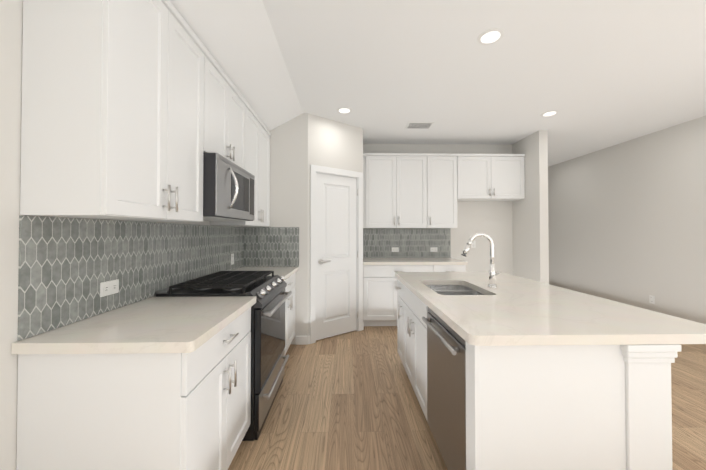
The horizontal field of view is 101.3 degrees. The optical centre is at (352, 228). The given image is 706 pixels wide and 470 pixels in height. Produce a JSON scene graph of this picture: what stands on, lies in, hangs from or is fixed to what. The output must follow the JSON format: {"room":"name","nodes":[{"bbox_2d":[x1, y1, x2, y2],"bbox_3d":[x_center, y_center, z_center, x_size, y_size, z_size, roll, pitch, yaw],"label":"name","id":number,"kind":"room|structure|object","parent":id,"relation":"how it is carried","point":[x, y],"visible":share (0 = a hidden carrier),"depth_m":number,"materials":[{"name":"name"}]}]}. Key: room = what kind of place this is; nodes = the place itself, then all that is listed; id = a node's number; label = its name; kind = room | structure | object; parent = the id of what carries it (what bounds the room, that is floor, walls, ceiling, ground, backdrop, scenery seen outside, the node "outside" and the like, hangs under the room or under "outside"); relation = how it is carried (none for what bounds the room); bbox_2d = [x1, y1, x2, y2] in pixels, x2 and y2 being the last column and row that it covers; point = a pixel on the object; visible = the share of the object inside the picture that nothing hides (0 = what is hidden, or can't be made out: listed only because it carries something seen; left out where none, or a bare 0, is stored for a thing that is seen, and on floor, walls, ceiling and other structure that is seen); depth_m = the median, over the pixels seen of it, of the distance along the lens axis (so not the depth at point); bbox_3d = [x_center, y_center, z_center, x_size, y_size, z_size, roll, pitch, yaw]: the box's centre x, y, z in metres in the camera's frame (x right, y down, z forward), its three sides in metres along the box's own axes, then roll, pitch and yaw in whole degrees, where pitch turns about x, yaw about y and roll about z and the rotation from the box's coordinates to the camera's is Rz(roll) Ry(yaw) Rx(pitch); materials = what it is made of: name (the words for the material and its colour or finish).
{"room":"kitchen","nodes":[
{"label":"kitchen","id":0,"kind":"room"},
{"bbox_2d":[0,0,242,469],"bbox_3d":[-1.296,0.063,0.653,0.128,2.530,5.770,0,-1,-1],"label":"wall","id":1,"kind":"structure","parent":0,"point":[55,272],"depth_m":1.22,"materials":[{"name":"white paint"}]},
{"bbox_2d":[100,279,118,296],"bbox_3d":[-1.244,0.303,1.486,0.008,0.072,0.115,0,-1,-1],"label":"electrical outlet","id":2,"kind":"object","parent":1,"relation":"attached to","point":[109,287],"visible":1,"depth_m":1.48,"materials":[{"name":"white plastic"}]},
{"bbox_2d":[20,0,207,221],"bbox_3d":[-1.096,-0.602,1.468,0.315,1.110,0.746,0,-1,-1],"label":"upper cabinet","id":3,"kind":"object","parent":1,"relation":"attached to","point":[133,110],"depth_m":1.13,"materials":[{"name":"white paint"}]},
{"bbox_2d":[208,52,247,170],"bbox_3d":[-1.110,-0.819,2.226,0.315,0.658,0.760,0,-1,-1],"label":"upper cabinet","id":4,"kind":"object","parent":1,"relation":"attached to","point":[227,108],"depth_m":2.19,"materials":[{"name":"white paint"}]},
{"bbox_2d":[203,153,254,220],"bbox_3d":[-1.036,-0.277,2.221,0.463,0.410,0.756,0,-1,-1],"label":"microwave","id":5,"kind":"object","parent":4,"relation":"attached to","point":[228,190],"visible":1,"depth_m":2.01,"materials":[{"name":"grey metal"}]},
{"bbox_2d":[231,254,233,264],"bbox_3d":[-1.275,0.323,3.086,0.008,0.115,0.072,0,-1,-1],"label":"electrical outlet","id":6,"kind":"object","parent":1,"relation":"attached to","point":[232,259],"visible":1,"depth_m":3.07,"materials":[{"name":"white plastic"}]},
{"bbox_2d":[210,104,270,226],"bbox_3d":[-1.126,-0.583,3.016,0.315,1.110,0.822,0,-1,-1],"label":"upper cabinet","id":7,"kind":"object","parent":1,"relation":"attached to","point":[258,134],"depth_m":2.99,"materials":[{"name":"white paint"}]},
{"bbox_2d":[243,113,307,344],"bbox_3d":[-0.906,-0.007,3.480,0.777,2.740,0.134,0,-1,-1],"label":"wall","id":8,"kind":"structure","parent":0,"point":[281,240],"depth_m":3.43,"materials":[{"name":"white paint"}]},
{"bbox_2d":[307,113,362,335],"bbox_3d":[-0.228,-0.004,3.738,0.847,2.740,0.120,1,-1,-37],"label":"wall","id":9,"kind":"structure","parent":0,"point":[335,144],"depth_m":3.64,"materials":[{"name":"white paint"}]},
{"bbox_2d":[308,165,363,343],"bbox_3d":[-0.196,0.301,3.691,0.846,2.130,0.107,1,-1,-37],"label":"pantry door","id":10,"kind":"structure","parent":9,"relation":"in","point":[336,251],"depth_m":3.69,"materials":[{"name":"white paint"}]},
{"bbox_2d":[169,0,705,166],"bbox_3d":[1.520,-1.327,2.491,5.890,0.325,9.300,0,-1,-1],"label":"ceiling","id":11,"kind":"structure","parent":0,"point":[599,74],"depth_m":2.44,"materials":[{"name":"white paint"}]},
{"bbox_2d":[337,107,351,113],"bbox_3d":[-0.092,-1.375,3.370,0.176,0.006,0.176,0,-1,-1],"label":"recessed light","id":12,"kind":"object","parent":11,"relation":"in","point":[344,110],"visible":1,"depth_m":3.36,"materials":[{"name":"white plastic"}]},
{"bbox_2d":[405,122,433,128],"bbox_3d":[0.889,-1.367,3.839,0.340,0.009,0.220,0,-1,-1],"label":"ceiling vent","id":13,"kind":"object","parent":11,"relation":"in","point":[419,125],"visible":0.98,"depth_m":3.82,"materials":[{"name":"white plastic"}]},
{"bbox_2d":[477,28,503,44],"bbox_3d":[1.003,-1.391,2.101,0.176,0.006,0.176,0,-1,-1],"label":"recessed light","id":14,"kind":"object","parent":11,"relation":"in","point":[490,36],"visible":1,"depth_m":2.09,"materials":[{"name":"white plastic"}]},
{"bbox_2d":[541,110,558,116],"bbox_3d":[2.356,-1.374,3.458,0.176,0.006,0.176,0,-1,-1],"label":"recessed light","id":15,"kind":"object","parent":11,"relation":"in","point":[549,113],"visible":1,"depth_m":3.44,"materials":[{"name":"white plastic"}]},
{"bbox_2d":[363,144,512,274],"bbox_3d":[1.357,0.008,4.694,2.690,2.740,0.134,0,-1,-1],"label":"wall","id":16,"kind":"structure","parent":0,"point":[493,220],"depth_m":4.65,"materials":[{"name":"white paint"}]},
{"bbox_2d":[363,153,426,227],"bbox_3d":[0.625,-0.565,4.466,0.971,1.110,0.330,0,-1,-1],"label":"upper cabinet","id":17,"kind":"object","parent":16,"relation":"attached to","point":[415,190],"depth_m":4.31,"materials":[{"name":"white paint"}]},
{"bbox_2d":[392,247,398,251],"bbox_3d":[0.683,0.332,4.612,0.115,0.072,0.008,0,-1,-1],"label":"electrical outlet","id":18,"kind":"object","parent":16,"relation":"attached to","point":[395,249],"visible":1,"depth_m":4.61,"materials":[{"name":"white plastic"}]},
{"bbox_2d":[430,247,436,251],"bbox_3d":[1.303,0.332,4.623,0.115,0.072,0.008,0,-1,-1],"label":"electrical outlet","id":19,"kind":"object","parent":16,"relation":"attached to","point":[433,249],"visible":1,"depth_m":4.62,"materials":[{"name":"white plastic"}]},
{"bbox_2d":[427,153,458,227],"bbox_3d":[1.338,-0.564,4.480,0.456,1.110,0.330,0,-1,-1],"label":"upper cabinet","id":20,"kind":"object","parent":16,"relation":"attached to","point":[442,168],"depth_m":4.32,"materials":[{"name":"white paint"}]},
{"bbox_2d":[459,154,524,200],"bbox_3d":[2.075,-0.784,4.497,1.016,0.670,0.330,0,-1,-1],"label":"upper cabinet","id":21,"kind":"object","parent":16,"relation":"attached to","point":[482,177],"depth_m":4.34,"materials":[{"name":"white paint"}]},
{"bbox_2d":[228,326,705,469],"bbox_3d":[1.520,1.400,2.457,5.890,0.100,9.300,0,-1,-1],"label":"floor","id":22,"kind":"structure","parent":0,"point":[347,401],"depth_m":2.10,"materials":[{"name":"brown wood"}]},
{"bbox_2d":[16,311,250,469],"bbox_3d":[-0.943,0.901,1.452,0.620,0.874,0.744,0,-1,-1],"label":"base cabinet","id":23,"kind":"object","parent":22,"relation":"on","point":[157,383],"depth_m":1.08,"materials":[{"name":"white paint"}]},
{"bbox_2d":[11,296,255,354],"bbox_3d":[-0.926,0.444,1.447,0.652,0.040,0.766,0,-1,-1],"label":"countertop","id":24,"kind":"structure","parent":23,"relation":"on","point":[155,325],"depth_m":1.21,"materials":[{"name":"white stone"}]},
{"bbox_2d":[156,271,291,440],"bbox_3d":[-0.889,0.859,2.209,0.723,0.977,0.756,0,-1,-1],"label":"range","id":25,"kind":"object","parent":22,"relation":"on","point":[269,358],"visible":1,"depth_m":1.96,"materials":[{"name":"black metal"}]},
{"bbox_2d":[284,271,295,353],"bbox_3d":[-0.973,0.920,3.001,0.620,0.874,0.820,0,-1,-1],"label":"base cabinet","id":26,"kind":"object","parent":22,"relation":"on","point":[290,301],"depth_m":3.06,"materials":[{"name":"white paint"}]},
{"bbox_2d":[235,267,297,282],"bbox_3d":[-0.957,0.463,3.007,0.652,0.040,0.820,0,-1,-1],"label":"countertop","id":27,"kind":"structure","parent":26,"relation":"on","point":[286,272],"depth_m":3.12,"materials":[{"name":"white stone"}]},
{"bbox_2d":[363,266,434,325],"bbox_3d":[0.628,0.936,4.303,0.973,0.874,0.620,0,-1,-1],"label":"base cabinet","id":28,"kind":"object","parent":22,"relation":"on","point":[380,293],"depth_m":4.00,"materials":[{"name":"white paint"}]},
{"bbox_2d":[363,258,466,265],"bbox_3d":[0.866,0.479,4.295,1.448,0.040,0.655,0,-1,-1],"label":"countertop","id":29,"kind":"structure","parent":28,"relation":"on","point":[366,261],"depth_m":4.01,"materials":[{"name":"white stone"}]},
{"bbox_2d":[422,307,465,469],"bbox_3d":[0.755,0.904,1.548,0.635,0.869,0.598,0,-1,-1],"label":"dishwasher","id":30,"kind":"object","parent":22,"relation":"on","point":[446,382],"visible":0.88,"depth_m":1.47,"materials":[{"name":"silver metal"}]},
{"bbox_2d":[435,266,465,271],"bbox_3d":[1.342,0.937,4.316,0.455,0.874,0.620,0,-1,-1],"label":"base cabinet","id":31,"kind":"object","parent":22,"relation":"on","point":[437,268],"depth_m":4.01,"materials":[{"name":"white paint"}]},
{"bbox_2d":[395,277,690,469],"bbox_3d":[0.865,0.908,2.055,0.857,0.874,1.834,0,-1,-1],"label":"kitchen island","id":32,"kind":"object","parent":22,"relation":"on","point":[559,378],"depth_m":1.17,"materials":[{"name":"white paint"}]},
{"bbox_2d":[395,273,705,343],"bbox_3d":[0.995,0.451,2.063,1.095,0.040,1.830,0,-1,-1],"label":"island countertop","id":33,"kind":"structure","parent":32,"relation":"on","point":[521,309],"depth_m":1.43,"materials":[{"name":"white stone"}]},
{"bbox_2d":[431,285,478,292],"bbox_3d":[0.756,0.569,2.162,0.408,0.217,0.608,0,-1,-1],"label":"sink","id":34,"kind":"object","parent":33,"relation":"in","point":[442,288],"depth_m":2.46,"materials":[{"name":"silver metal"}]},
{"bbox_2d":[461,233,502,288],"bbox_3d":[0.946,0.230,2.122,0.264,0.404,0.143,0,-1,-1],"label":"faucet","id":35,"kind":"object","parent":33,"relation":"on","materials":[{"name":"silver metal"}]},
{"bbox_2d":[512,130,548,283],"bbox_3d":[2.625,0.019,5.554,0.148,2.740,3.124,0,-1,-1],"label":"wall","id":36,"kind":"structure","parent":0,"point":[530,239],"depth_m":4.14,"materials":[{"name":"white paint"}]},
{"bbox_2d":[548,116,705,323],"bbox_3d":[4.367,-0.019,2.530,0.134,2.740,9.300,0,-1,-1],"label":"wall","id":37,"kind":"structure","parent":0,"point":[626,222],"depth_m":4.34,"materials":[{"name":"white paint"}]},
{"bbox_2d":[649,295,654,303],"bbox_3d":[4.278,1.011,4.136,0.008,0.115,0.072,0,-1,-1],"label":"electrical outlet","id":38,"kind":"object","parent":37,"relation":"attached to","point":[651,299],"visible":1,"depth_m":4.14,"materials":[{"name":"white plastic"}]}
]}

